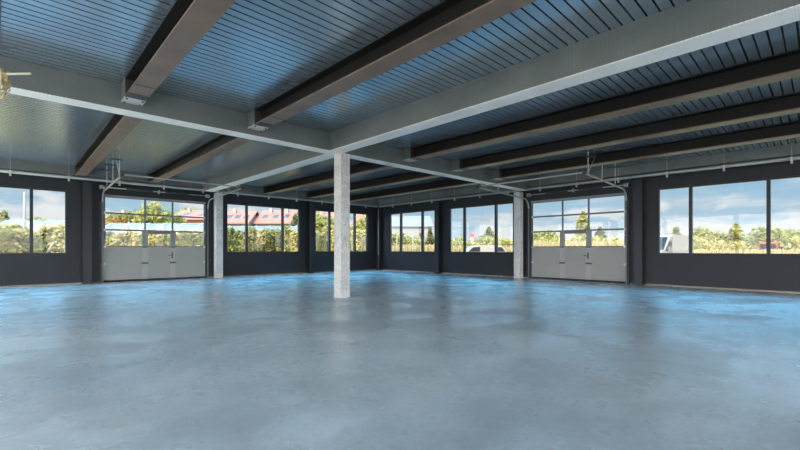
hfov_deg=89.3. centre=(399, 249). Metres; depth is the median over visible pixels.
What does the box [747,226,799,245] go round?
tree
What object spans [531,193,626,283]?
door
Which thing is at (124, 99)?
bracket
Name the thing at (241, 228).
polytunnel
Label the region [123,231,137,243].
tree
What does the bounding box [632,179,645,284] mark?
steel post
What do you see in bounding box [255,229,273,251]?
tree
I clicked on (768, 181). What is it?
window
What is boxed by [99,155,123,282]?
door track
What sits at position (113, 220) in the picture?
tree
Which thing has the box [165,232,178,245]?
tree
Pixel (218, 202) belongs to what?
concrete column
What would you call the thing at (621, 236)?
hills
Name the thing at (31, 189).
window
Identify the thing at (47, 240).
tree
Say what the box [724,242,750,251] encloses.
bush
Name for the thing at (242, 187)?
door track
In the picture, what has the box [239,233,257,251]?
tree
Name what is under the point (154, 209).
tree
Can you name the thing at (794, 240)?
bush
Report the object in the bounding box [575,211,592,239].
tree
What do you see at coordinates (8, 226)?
tree
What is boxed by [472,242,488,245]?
bush
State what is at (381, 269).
baseboard
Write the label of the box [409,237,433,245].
bush
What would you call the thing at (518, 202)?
concrete column
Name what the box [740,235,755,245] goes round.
bush
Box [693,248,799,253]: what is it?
dry grass
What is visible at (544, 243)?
dry grass
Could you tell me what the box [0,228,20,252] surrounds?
tree
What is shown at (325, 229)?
tree
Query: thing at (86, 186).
steel post
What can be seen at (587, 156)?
door track
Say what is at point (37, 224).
polytunnel
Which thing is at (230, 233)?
tree
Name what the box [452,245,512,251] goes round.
dry grass
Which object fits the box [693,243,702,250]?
bush
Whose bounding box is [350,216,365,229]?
tree
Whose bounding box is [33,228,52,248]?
tree
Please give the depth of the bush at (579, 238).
54.88 m
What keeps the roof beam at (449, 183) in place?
attached to the ceiling
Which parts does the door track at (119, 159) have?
vertical rail, curved rail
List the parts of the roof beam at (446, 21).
plate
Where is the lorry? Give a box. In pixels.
[758,242,780,251]
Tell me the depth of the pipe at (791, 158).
15.71 m
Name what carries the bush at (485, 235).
on the lawn
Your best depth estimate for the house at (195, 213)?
67.66 m
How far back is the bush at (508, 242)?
51.77 m
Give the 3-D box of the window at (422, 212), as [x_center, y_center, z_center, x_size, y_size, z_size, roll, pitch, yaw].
[0.731,-1.073,25.425,0.160,2.515,3.980,0,0,-44]
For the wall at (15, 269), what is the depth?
17.97 m
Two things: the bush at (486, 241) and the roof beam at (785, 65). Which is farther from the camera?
the bush at (486, 241)
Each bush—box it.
[392,231,418,244]
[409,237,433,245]
[452,236,462,243]
[452,240,472,248]
[471,236,494,244]
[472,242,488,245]
[477,234,501,240]
[490,238,512,247]
[542,237,567,241]
[565,236,585,241]
[570,236,593,242]
[594,235,619,242]
[693,237,706,248]
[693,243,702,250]
[698,238,727,252]
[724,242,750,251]
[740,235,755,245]
[743,245,757,251]
[782,237,799,250]
[784,236,799,251]
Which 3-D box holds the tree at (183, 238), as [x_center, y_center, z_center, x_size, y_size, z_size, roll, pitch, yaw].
[-12.176,0.247,22.570,1.609,2.546,1.584,0,0,6]
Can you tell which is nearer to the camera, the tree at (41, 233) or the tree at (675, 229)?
the tree at (41, 233)
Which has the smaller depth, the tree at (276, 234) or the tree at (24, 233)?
the tree at (24, 233)
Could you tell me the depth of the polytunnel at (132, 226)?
49.19 m
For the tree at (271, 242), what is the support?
on the ground
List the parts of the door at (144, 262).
panel, panel, head trim, panel, panel, panel, panel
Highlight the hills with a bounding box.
[511,234,623,240]
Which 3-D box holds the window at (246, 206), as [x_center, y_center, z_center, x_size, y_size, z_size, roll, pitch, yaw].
[-7.340,-1.073,22.022,4.130,2.515,0.160,0,0,-44]
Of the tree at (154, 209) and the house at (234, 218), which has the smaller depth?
the tree at (154, 209)
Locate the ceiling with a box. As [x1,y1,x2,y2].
[0,0,799,199]
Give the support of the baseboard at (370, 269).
attached to the wall at (15, 269)
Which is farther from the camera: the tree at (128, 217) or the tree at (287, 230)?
the tree at (128, 217)
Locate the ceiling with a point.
(257, 51)
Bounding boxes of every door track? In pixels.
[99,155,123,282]
[205,183,243,277]
[476,173,530,277]
[582,152,629,283]
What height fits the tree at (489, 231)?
6.646 m
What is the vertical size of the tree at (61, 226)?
3.110 m
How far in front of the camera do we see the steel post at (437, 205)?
23.41 m
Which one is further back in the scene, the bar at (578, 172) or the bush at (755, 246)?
the bush at (755, 246)
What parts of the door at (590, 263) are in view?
panel, panel, panel, panel, head trim, panel, panel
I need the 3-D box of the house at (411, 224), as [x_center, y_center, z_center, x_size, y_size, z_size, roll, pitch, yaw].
[2.216,-3.281,94.478,9.686,9.602,10.000,0,0,-6]
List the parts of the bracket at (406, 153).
sole plate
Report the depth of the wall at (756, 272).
15.74 m
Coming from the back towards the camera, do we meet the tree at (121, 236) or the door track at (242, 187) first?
the tree at (121, 236)
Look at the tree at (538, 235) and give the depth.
67.43 m
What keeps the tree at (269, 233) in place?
on the ground
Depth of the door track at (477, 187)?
19.38 m
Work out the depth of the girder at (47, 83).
8.87 m
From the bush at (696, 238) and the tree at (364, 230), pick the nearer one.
the tree at (364, 230)
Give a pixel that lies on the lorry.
(774, 245)
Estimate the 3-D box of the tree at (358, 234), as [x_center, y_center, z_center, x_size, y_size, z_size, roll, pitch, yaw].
[-3.800,-0.099,33.495,2.015,3.238,2.047,0,0,-41]
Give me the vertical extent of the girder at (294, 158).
0.508 m
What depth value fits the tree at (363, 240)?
30.18 m
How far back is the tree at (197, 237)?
26.01 m
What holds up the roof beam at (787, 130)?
attached to the ceiling
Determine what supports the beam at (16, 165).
attached to the ceiling
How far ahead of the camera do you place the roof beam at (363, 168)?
17.62 m
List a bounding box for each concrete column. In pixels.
[214,193,222,277]
[334,153,349,297]
[514,192,522,277]
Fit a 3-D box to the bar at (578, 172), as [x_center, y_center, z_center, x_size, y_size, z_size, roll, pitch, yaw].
[4.775,-2.575,15.136,0.060,0.080,4.220,0,0,-44]
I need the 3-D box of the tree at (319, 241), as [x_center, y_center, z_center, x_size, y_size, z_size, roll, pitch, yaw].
[-5.664,0.212,28.695,1.627,2.616,1.628,0,0,44]
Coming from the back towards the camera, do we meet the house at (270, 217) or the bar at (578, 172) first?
the house at (270, 217)
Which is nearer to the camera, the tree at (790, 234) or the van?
the van
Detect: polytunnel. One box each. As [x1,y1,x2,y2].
[0,220,106,236]
[105,223,228,237]
[227,226,297,231]
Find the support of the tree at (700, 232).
on the lawn
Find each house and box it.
[173,208,202,222]
[227,208,258,226]
[252,208,297,225]
[316,211,333,218]
[352,214,365,224]
[392,214,433,241]
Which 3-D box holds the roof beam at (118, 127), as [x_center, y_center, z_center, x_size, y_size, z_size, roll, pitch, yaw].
[-9.053,-3.078,12.275,0.340,0.355,10.380,0,0,-44]
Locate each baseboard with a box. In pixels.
[0,269,375,286]
[381,269,799,292]
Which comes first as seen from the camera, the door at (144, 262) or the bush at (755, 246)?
the door at (144, 262)
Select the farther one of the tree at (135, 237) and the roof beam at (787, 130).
the tree at (135, 237)
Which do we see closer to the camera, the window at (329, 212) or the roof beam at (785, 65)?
the roof beam at (785, 65)
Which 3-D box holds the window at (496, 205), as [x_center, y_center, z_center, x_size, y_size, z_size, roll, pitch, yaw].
[4.284,-1.073,21.711,0.160,2.515,4.100,0,0,-44]
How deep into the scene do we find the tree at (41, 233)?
22.68 m
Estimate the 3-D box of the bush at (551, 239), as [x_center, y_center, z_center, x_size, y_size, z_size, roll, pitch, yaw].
[19.550,-0.065,50.355,4.150,3.173,3.166,0,0,-17]
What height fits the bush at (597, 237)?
3.600 m
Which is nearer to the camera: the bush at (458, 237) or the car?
the car
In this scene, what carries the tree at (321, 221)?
on the lawn
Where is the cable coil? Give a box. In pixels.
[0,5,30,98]
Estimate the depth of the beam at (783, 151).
15.46 m
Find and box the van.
[660,235,693,252]
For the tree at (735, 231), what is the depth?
59.62 m
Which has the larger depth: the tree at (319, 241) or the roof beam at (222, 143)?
the tree at (319, 241)
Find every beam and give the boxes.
[0,158,380,205]
[75,114,142,175]
[125,0,235,100]
[148,134,251,182]
[255,0,535,127]
[264,162,396,193]
[306,171,442,198]
[350,178,479,201]
[379,143,799,204]
[411,48,799,159]
[459,91,799,170]
[500,120,799,178]
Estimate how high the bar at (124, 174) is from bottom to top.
0.080 m
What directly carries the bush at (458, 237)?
on the lawn
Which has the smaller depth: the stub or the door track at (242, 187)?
the stub
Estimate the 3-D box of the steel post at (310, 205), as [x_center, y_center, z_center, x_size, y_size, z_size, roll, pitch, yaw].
[-5.228,-0.665,23.641,0.380,4.130,0.320,0,0,-44]
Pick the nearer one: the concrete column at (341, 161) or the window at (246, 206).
the concrete column at (341, 161)
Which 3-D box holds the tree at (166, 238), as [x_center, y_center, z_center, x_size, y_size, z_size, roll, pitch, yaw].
[-14.496,0.254,24.939,1.576,2.533,1.576,0,0,11]
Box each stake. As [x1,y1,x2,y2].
[23,192,25,251]
[46,241,55,252]
[396,234,397,250]
[412,235,413,250]
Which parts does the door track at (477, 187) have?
curved rail, vertical rail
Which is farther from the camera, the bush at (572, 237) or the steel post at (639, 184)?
the bush at (572, 237)
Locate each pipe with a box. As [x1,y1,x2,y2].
[0,159,377,207]
[379,144,799,206]
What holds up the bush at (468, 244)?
on the lawn
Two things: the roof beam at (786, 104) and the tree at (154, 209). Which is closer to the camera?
the roof beam at (786, 104)
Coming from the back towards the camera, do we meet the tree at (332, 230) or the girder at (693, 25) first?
the tree at (332, 230)
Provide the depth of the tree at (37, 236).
19.97 m
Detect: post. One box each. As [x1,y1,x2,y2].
[81,181,92,283]
[307,202,313,272]
[376,208,380,269]
[434,202,441,273]
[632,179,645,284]
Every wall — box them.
[0,172,378,285]
[379,160,799,291]
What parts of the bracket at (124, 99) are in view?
sole plate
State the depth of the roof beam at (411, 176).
18.61 m
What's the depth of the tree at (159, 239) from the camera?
22.44 m
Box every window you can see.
[0,186,66,253]
[227,203,298,252]
[316,210,367,251]
[390,210,433,251]
[449,202,512,252]
[658,176,799,254]
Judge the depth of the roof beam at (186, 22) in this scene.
5.86 m
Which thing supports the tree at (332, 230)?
on the ground
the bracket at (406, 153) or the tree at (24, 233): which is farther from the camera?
the tree at (24, 233)
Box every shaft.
[99,185,209,197]
[526,183,629,196]
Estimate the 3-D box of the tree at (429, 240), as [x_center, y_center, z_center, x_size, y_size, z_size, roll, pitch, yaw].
[4.371,-0.873,60.042,2.734,4.791,2.608,0,0,5]
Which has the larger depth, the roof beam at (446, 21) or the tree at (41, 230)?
the tree at (41, 230)
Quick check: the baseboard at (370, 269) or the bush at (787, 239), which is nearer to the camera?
the baseboard at (370, 269)
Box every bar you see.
[124,174,240,187]
[480,172,581,186]
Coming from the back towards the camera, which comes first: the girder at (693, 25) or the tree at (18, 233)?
the tree at (18, 233)
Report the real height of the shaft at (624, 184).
0.166 m
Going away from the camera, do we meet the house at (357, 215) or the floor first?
the floor
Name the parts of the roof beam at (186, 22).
plate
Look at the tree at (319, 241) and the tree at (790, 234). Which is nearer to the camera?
the tree at (319, 241)
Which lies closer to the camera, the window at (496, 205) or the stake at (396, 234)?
the window at (496, 205)
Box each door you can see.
[103,194,205,281]
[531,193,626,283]
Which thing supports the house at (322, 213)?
on the lawn
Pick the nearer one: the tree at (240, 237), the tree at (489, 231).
the tree at (240, 237)
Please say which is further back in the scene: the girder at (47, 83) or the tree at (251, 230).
the tree at (251, 230)
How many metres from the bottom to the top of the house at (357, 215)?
8.802 m
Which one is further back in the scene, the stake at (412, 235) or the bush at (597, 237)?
the bush at (597, 237)
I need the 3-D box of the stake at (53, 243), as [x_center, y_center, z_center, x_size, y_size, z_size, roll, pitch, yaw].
[-17.096,0.593,19.300,1.336,1.913,0.120,0,0,0]
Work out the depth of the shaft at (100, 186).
18.06 m
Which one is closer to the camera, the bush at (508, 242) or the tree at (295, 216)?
the bush at (508, 242)
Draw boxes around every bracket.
[121,78,145,105]
[248,109,267,130]
[402,148,417,162]
[451,160,463,172]
[491,170,502,180]
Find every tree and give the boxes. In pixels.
[0,210,10,222]
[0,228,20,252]
[1,222,29,252]
[4,228,29,252]
[16,232,39,252]
[26,217,48,220]
[27,232,45,252]
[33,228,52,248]
[34,230,49,251]
[38,224,63,252]
[41,236,59,252]
[47,228,64,252]
[58,224,64,248]
[105,208,142,222]
[105,217,128,225]
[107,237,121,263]
[114,232,128,245]
[122,232,141,263]
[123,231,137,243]
[131,201,186,222]
[149,234,166,245]
[158,234,169,244]
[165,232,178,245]
[175,233,191,245]
[179,229,195,245]
[190,233,202,245]
[227,226,241,251]
[229,229,240,245]
[236,234,248,251]
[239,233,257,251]
[248,226,260,251]
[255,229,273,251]
[260,236,274,251]
[262,227,272,244]
[266,228,287,251]
[284,225,293,250]
[287,230,297,251]
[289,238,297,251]
[291,213,297,225]
[316,212,333,232]
[316,234,327,251]
[321,225,333,250]
[327,228,333,250]
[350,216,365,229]
[350,229,363,250]
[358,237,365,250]
[360,229,365,250]
[425,227,433,244]
[483,227,494,238]
[533,230,559,240]
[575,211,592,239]
[594,226,606,237]
[671,226,681,234]
[693,226,730,244]
[726,223,745,246]
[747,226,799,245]
[773,229,799,245]
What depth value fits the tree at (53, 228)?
23.05 m
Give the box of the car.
[466,245,506,251]
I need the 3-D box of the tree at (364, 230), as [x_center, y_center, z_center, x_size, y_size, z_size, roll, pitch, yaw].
[-2.929,-0.157,34.303,2.088,3.356,2.121,0,0,-32]
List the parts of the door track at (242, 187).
vertical rail, curved rail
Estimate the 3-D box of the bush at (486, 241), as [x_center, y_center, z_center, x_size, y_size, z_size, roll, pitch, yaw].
[11.571,-0.098,54.983,3.430,3.322,4.465,0,0,-6]
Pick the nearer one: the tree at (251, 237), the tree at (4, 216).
the tree at (251, 237)
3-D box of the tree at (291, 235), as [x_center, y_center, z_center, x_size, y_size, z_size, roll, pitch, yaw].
[-7.254,0.098,27.706,1.770,2.845,1.798,0,0,-25]
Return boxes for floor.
[0,270,799,449]
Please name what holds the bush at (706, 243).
on the lawn
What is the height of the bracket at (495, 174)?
0.385 m
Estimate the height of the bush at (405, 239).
4.188 m
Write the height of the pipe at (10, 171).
0.615 m
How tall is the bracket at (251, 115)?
0.385 m
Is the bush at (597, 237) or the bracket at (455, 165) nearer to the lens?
the bracket at (455, 165)
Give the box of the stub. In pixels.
[0,46,17,48]
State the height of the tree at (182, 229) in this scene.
2.825 m
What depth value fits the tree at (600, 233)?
63.66 m
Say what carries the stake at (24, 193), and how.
on the ground
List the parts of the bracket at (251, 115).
sole plate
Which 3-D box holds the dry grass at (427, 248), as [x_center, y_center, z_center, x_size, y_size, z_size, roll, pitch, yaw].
[1.301,0.475,46.080,7.608,2.090,12.653,0,0,3]
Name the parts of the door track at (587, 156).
curved rail, vertical rail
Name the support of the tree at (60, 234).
on the ground
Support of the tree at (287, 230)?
on the ground
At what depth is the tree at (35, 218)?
101.20 m
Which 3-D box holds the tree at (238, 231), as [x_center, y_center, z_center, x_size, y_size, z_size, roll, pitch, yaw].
[-11.254,0.052,27.675,1.827,2.936,1.828,0,0,-6]
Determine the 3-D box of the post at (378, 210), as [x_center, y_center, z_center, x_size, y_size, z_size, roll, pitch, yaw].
[-1.435,-0.672,27.231,0.335,4.145,0.335,0,0,-44]
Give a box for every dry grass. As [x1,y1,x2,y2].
[392,244,433,251]
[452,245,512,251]
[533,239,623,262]
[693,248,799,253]
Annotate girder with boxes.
[0,55,527,190]
[204,148,333,191]
[330,0,799,152]

